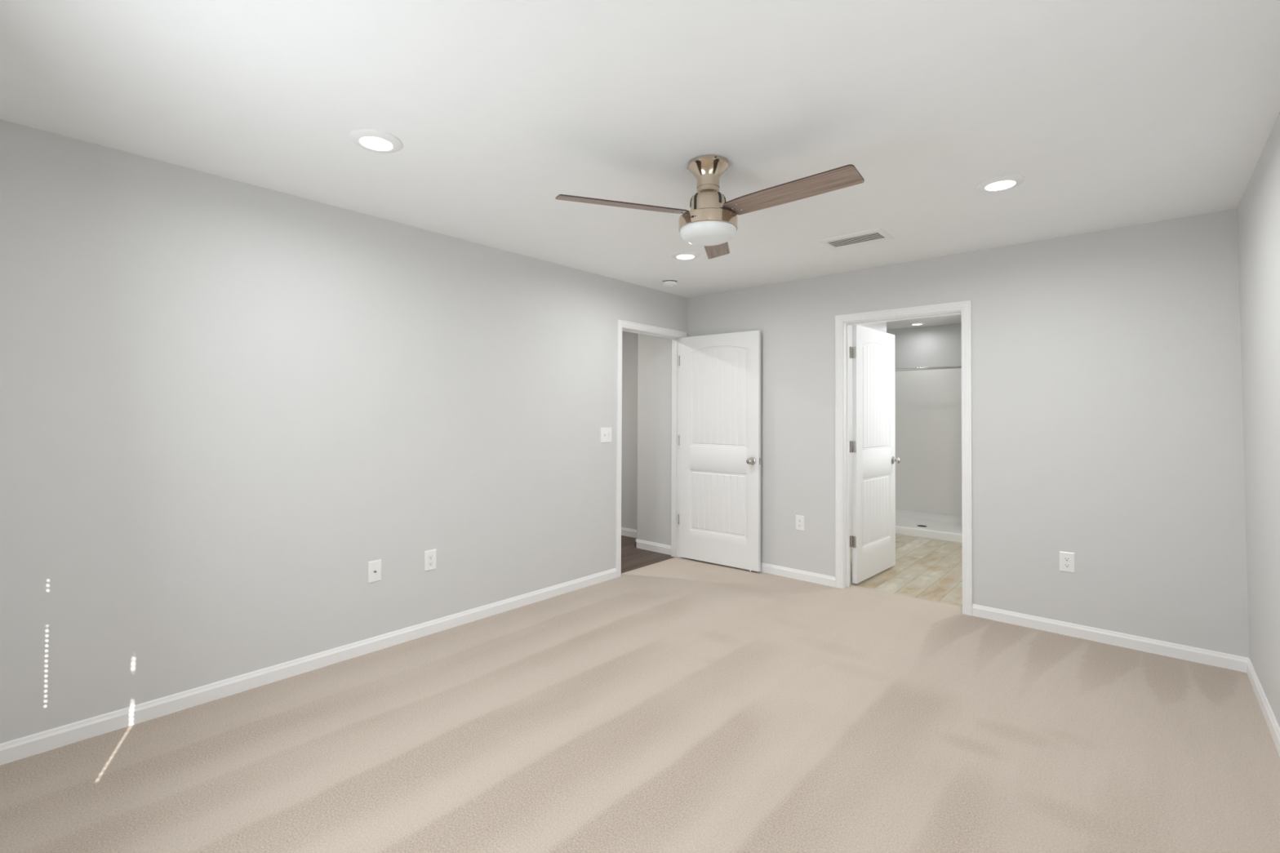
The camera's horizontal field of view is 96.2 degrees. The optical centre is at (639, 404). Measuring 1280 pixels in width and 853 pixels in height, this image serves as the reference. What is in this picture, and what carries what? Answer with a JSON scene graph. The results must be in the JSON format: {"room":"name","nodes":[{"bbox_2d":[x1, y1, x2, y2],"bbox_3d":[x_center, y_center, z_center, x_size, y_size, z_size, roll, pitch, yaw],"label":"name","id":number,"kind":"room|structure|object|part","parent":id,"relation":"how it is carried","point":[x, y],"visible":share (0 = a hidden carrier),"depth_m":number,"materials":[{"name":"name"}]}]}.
{"room":"empty bedroom","nodes":[
{"label":"empty bedroom","id":0,"kind":"room"},
{"bbox_2d":[0,119,687,743],"bbox_3d":[-1.108,0.177,3.755,0.115,2.460,4.820,-1,-1,41],"label":"wall","id":1,"kind":"structure","parent":0,"point":[223,401],"depth_m":2.79,"materials":[{"name":"grey paint"}]},
{"bbox_2d":[0,568,617,765],"bbox_3d":[-1.382,1.347,3.334,0.013,0.088,3.600,-1,-1,41],"label":"baseboard","id":2,"kind":"structure","parent":1,"relation":"attached to","point":[19,748],"depth_m":2.78,"materials":[{"name":"white paint"}]},
{"bbox_2d":[368,559,381,583],"bbox_3d":[-1.484,0.933,3.221,0.015,0.119,0.074,-1,-1,41],"label":"cable jack","id":3,"kind":"object","parent":1,"relation":"attached to","point":[374,566],"visible":1,"depth_m":3.22,"materials":[{"name":"white plastic"}]},
{"bbox_2d":[424,549,436,571],"bbox_3d":[-1.265,0.939,3.475,0.008,0.121,0.076,-1,-1,41],"label":"electrical outlet","id":4,"kind":"object","parent":1,"relation":"attached to","point":[430,556],"visible":1,"depth_m":3.47,"materials":[{"name":"white plastic"}]},
{"bbox_2d":[427,560,433,566],"bbox_3d":[-1.264,0.959,3.473,0.003,0.028,0.034,-1,-1,41],"label":"receptacle","id":5,"kind":"object","parent":4,"relation":"attached to","point":[430,563],"depth_m":3.47,"materials":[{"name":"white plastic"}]},
{"bbox_2d":[428,554,433,559],"bbox_3d":[-1.263,0.920,3.473,0.003,0.028,0.034,-1,-1,41],"label":"receptacle","id":6,"kind":"object","parent":4,"relation":"attached to","point":[430,556],"depth_m":3.47,"materials":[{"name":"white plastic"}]},
{"bbox_2d":[600,427,611,442],"bbox_3d":[-0.265,0.241,4.613,0.016,0.121,0.125,-1,-1,41],"label":"light switch","id":7,"kind":"object","parent":1,"relation":"attached to","point":[606,433],"visible":1,"depth_m":4.61,"materials":[{"name":"white plastic"}]},
{"bbox_2d":[615,319,686,577],"bbox_3d":[0.075,0.364,5.095,0.144,2.119,0.938,-1,-1,41],"label":"trim","id":8,"kind":"structure","parent":1,"relation":"attached to","point":[622,326],"depth_m":5.25,"materials":[{"name":"white paint"}]},
{"bbox_2d":[621,331,638,529],"bbox_3d":[-0.209,0.224,6.467,1.350,2.460,0.100,-1,-1,41],"label":"wall","id":9,"kind":"structure","parent":0,"point":[629,340],"depth_m":6.31,"materials":[{"name":"grey paint"}]},
{"bbox_2d":[621,527,636,537],"bbox_3d":[-0.247,1.405,6.401,1.165,0.099,0.013,-1,-1,41],"label":"baseboard","id":10,"kind":"structure","parent":9,"relation":"attached to","point":[624,531],"depth_m":6.28,"materials":[{"name":"white paint"}]},
{"bbox_2d":[0,0,1279,329],"bbox_3d":[0.976,-1.079,4.611,6.300,0.100,8.960,-1,-1,41],"label":"ceiling","id":11,"kind":"structure","parent":0,"point":[1111,113],"depth_m":2.09,"materials":[{"name":"paint"}]},
{"bbox_2d":[349,128,402,153],"bbox_3d":[-1.072,-1.068,2.336,0.197,0.015,0.197,-1,-1,41],"label":"recessed light","id":12,"kind":"object","parent":11,"relation":"in","point":[371,140],"visible":1,"depth_m":2.31,"materials":[{"name":"white plastic"}]},
{"bbox_2d":[662,279,677,287],"bbox_3d":[0.250,-1.004,4.769,0.126,0.053,0.126,-1,-1,41],"label":"smoke detector","id":13,"kind":"object","parent":11,"relation":"attached to","point":[668,282],"visible":1,"depth_m":4.72,"materials":[{"name":"white plastic"}]},
{"bbox_2d":[671,251,699,259],"bbox_3d":[0.317,-1.035,3.994,0.197,0.015,0.197,-1,-1,41],"label":"recessed light","id":14,"kind":"object","parent":11,"relation":"in","point":[680,255],"visible":1,"depth_m":3.96,"materials":[{"name":"white plastic"}]},
{"bbox_2d":[555,154,864,258],"bbox_3d":[0.408,-0.893,2.442,1.054,0.347,1.205,-1,-1,41],"label":"ceiling fan","id":15,"kind":"object","parent":11,"relation":"hanging from","point":[711,222],"visible":1,"depth_m":2.42,"materials":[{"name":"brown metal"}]},
{"bbox_3d":[-0.055,-0.841,2.417,0.588,0.006,0.121,1,12,-18],"label":"blade","id":16,"kind":"part","parent":15,"relation":"part of","materials":[{"name":"brown wood"}]},
{"bbox_3d":[0.300,-0.748,2.531,0.246,0.059,0.246,-1,-1,41],"label":"lamp shade","id":17,"kind":"part","parent":15,"relation":"part of","materials":[{"name":"white glass"}]},
{"bbox_3d":[0.379,-0.831,2.898,0.121,0.006,0.588,-13,-4,12],"label":"blade","id":18,"kind":"part","parent":15,"relation":"part of","materials":[{"name":"brown wood"}]},
{"bbox_3d":[0.578,-0.840,2.282,0.588,0.006,0.121,-1,-14,42],"label":"blade","id":19,"kind":"part","parent":15,"relation":"part of","materials":[{"name":"brown wood"}]},
{"bbox_2d":[817,227,893,249],"bbox_3d":[1.358,-1.039,3.618,0.385,0.008,0.265,-1,-1,41],"label":"ceiling vent","id":20,"kind":"object","parent":11,"relation":"in","point":[875,235],"visible":1,"depth_m":3.60,"materials":[{"name":"white plastic"}]},
{"bbox_2d":[909,322,924,324],"bbox_3d":[3.332,-0.974,6.905,0.171,0.015,0.171,-1,-1,41],"label":"recessed light","id":21,"kind":"object","parent":11,"relation":"in","point":[912,323],"visible":1,"depth_m":6.86,"materials":[{"name":"white plastic"}]},
{"bbox_2d":[976,174,1025,192],"bbox_3d":[1.712,-1.048,2.730,0.197,0.015,0.197,-1,-1,41],"label":"recessed light","id":22,"kind":"object","parent":11,"relation":"in","point":[1001,183],"visible":1,"depth_m":2.71,"materials":[{"name":"white plastic"}]},
{"bbox_2d":[0,533,1279,852],"bbox_3d":[0.958,1.419,4.543,5.429,0.022,8.510,-1,-1,41],"label":"floor","id":23,"kind":"structure","parent":0,"point":[677,704],"depth_m":2.32,"materials":[{"name":"beige carpet"}]},
{"bbox_2d":[895,509,962,542],"bbox_3d":[3.146,1.393,6.855,1.590,0.143,0.872,-1,-1,41],"label":"shower tray","id":24,"kind":"object","parent":23,"relation":"on","point":[912,523],"visible":0.48,"depth_m":6.72,"materials":[{"name":"white plastic"}]},
{"bbox_2d":[849,321,886,548],"bbox_3d":[2.027,0.224,5.747,0.100,2.460,2.313,-1,-1,41],"label":"wall","id":25,"kind":"structure","parent":0,"point":[882,326],"depth_m":5.80,"materials":[{"name":"white paint"}]},
{"bbox_2d":[886,323,961,516],"bbox_3d":[3.516,0.254,7.212,1.700,2.460,0.100,-1,-1,41],"label":"wall","id":26,"kind":"structure","parent":0,"point":[940,345],"depth_m":7.12,"materials":[{"name":"grey paint"}]},
{"bbox_2d":[894,368,961,515],"bbox_3d":[3.171,0.442,6.894,1.590,1.758,0.817,-1,-1,41],"label":"shower surround","id":27,"kind":"object","parent":26,"relation":"attached to","point":[928,402],"visible":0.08,"depth_m":7.08,"materials":[{"name":"white plastic"}]},
{"bbox_2d":[636,208,1249,657],"bbox_3d":[1.630,0.201,4.445,4.254,2.460,0.167,-1,-1,41],"label":"wall","id":28,"kind":"structure","parent":0,"point":[1107,388],"depth_m":3.51,"materials":[{"name":"grey paint"}]},
{"bbox_2d":[635,538,671,555],"bbox_3d":[0.139,1.395,5.613,0.483,0.099,0.013,-1,-1,41],"label":"baseboard","id":29,"kind":"structure","parent":28,"relation":"attached to","point":[643,544],"depth_m":5.61,"materials":[{"name":"white paint"}]},
{"bbox_2d":[678,330,760,571],"bbox_3d":[0.703,0.392,5.104,0.825,2.042,0.136,-1,-1,43],"label":"door","id":30,"kind":"structure","parent":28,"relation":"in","point":[719,438],"depth_m":5.06,"materials":[{"name":"white paint"}]},
{"bbox_3d":[0.931,0.473,4.843,0.066,0.066,0.065,0,-1,38],"label":"knob","id":31,"kind":"part","parent":30,"relation":"part of","materials":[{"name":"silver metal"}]},
{"bbox_2d":[760,562,835,586],"bbox_3d":[0.974,1.384,4.928,1.446,0.088,0.013,-1,-1,41],"label":"baseboard","id":32,"kind":"structure","parent":28,"relation":"attached to","point":[824,580],"depth_m":4.65,"materials":[{"name":"white paint"}]},
{"bbox_2d":[795,515,804,531],"bbox_3d":[1.297,0.957,4.656,0.076,0.121,0.008,-1,-1,41],"label":"electrical outlet","id":33,"kind":"object","parent":28,"relation":"attached to","point":[799,519],"visible":1,"depth_m":4.65,"materials":[{"name":"white plastic"}]},
{"bbox_2d":[850,324,900,583],"bbox_3d":[1.984,0.388,4.790,0.165,2.030,0.825,0,-1,40],"label":"door","id":34,"kind":"structure","parent":28,"relation":"in","point":[873,444],"depth_m":4.74,"materials":[{"name":"white paint"}]},
{"bbox_3d":[2.240,0.482,5.015,0.065,0.066,0.066,-1,-1,44],"label":"knob","id":35,"kind":"part","parent":34,"relation":"part of","materials":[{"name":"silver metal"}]},
{"bbox_2d":[835,300,973,615],"bbox_3d":[1.916,0.359,4.206,0.935,2.119,0.149,-1,-1,41],"label":"trim","id":36,"kind":"structure","parent":28,"relation":"attached to","point":[842,322],"depth_m":4.40,"materials":[{"name":"white paint"}]},
{"bbox_3d":[1.649,0.329,4.516,0.002,1.578,0.038,-1,-1,41],"label":"hinge plate","id":37,"kind":"part","parent":36,"relation":"part of","materials":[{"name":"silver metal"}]},
{"bbox_2d":[1059,551,1075,573],"bbox_3d":[2.606,0.959,3.504,0.076,0.121,0.008,-1,-1,41],"label":"electrical outlet","id":38,"kind":"object","parent":28,"relation":"attached to","point":[1067,560],"visible":1,"depth_m":3.50,"materials":[{"name":"white plastic"}]},
{"bbox_2d":[1063,563,1070,568],"bbox_3d":[2.604,0.978,3.502,0.034,0.028,0.003,-1,-1,41],"label":"receptacle","id":39,"kind":"object","parent":38,"relation":"attached to","point":[1065,565],"depth_m":3.50,"materials":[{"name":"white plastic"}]},
{"bbox_2d":[1063,556,1070,561],"bbox_3d":[2.604,0.939,3.502,0.034,0.028,0.003,-1,-1,41],"label":"receptacle","id":40,"kind":"object","parent":38,"relation":"attached to","point":[1065,558],"depth_m":3.50,"materials":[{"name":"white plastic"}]},
{"bbox_2d":[972,604,1248,672],"bbox_3d":[2.698,1.368,3.411,1.274,0.088,0.013,-1,-1,41],"label":"baseboard","id":41,"kind":"structure","parent":28,"relation":"attached to","point":[1233,662],"depth_m":3.34,"materials":[{"name":"white paint"}]},
{"bbox_2d":[1236,112,1279,728],"bbox_3d":[1.716,0.152,1.270,0.150,2.460,4.820,-1,-1,41],"label":"wall","id":42,"kind":"structure","parent":0,"point":[1258,209],"depth_m":2.51,"materials":[{"name":"grey paint"}]},
{"bbox_2d":[1246,657,1279,755],"bbox_3d":[1.670,1.330,1.288,0.013,0.088,4.560,-1,-1,41],"label":"baseboard","id":43,"kind":"structure","parent":42,"relation":"attached to","point":[1272,723],"depth_m":2.56,"materials":[{"name":"white paint"}]},
{"bbox_3d":[2.476,0.243,6.825,0.650,2.460,0.100,-1,-1,41],"label":"wall","id":44,"kind":"structure","parent":0,"visible":0},
{"bbox_2d":[894,365,961,370],"bbox_3d":[2.882,-0.401,6.574,1.588,0.060,0.060,-1,-1,41],"label":"shower rod","id":45,"kind":"object","parent":44,"relation":"attached to","point":[952,366],"visible":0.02,"depth_m":6.31,"materials":[{"name":"silver metal"}]}
]}

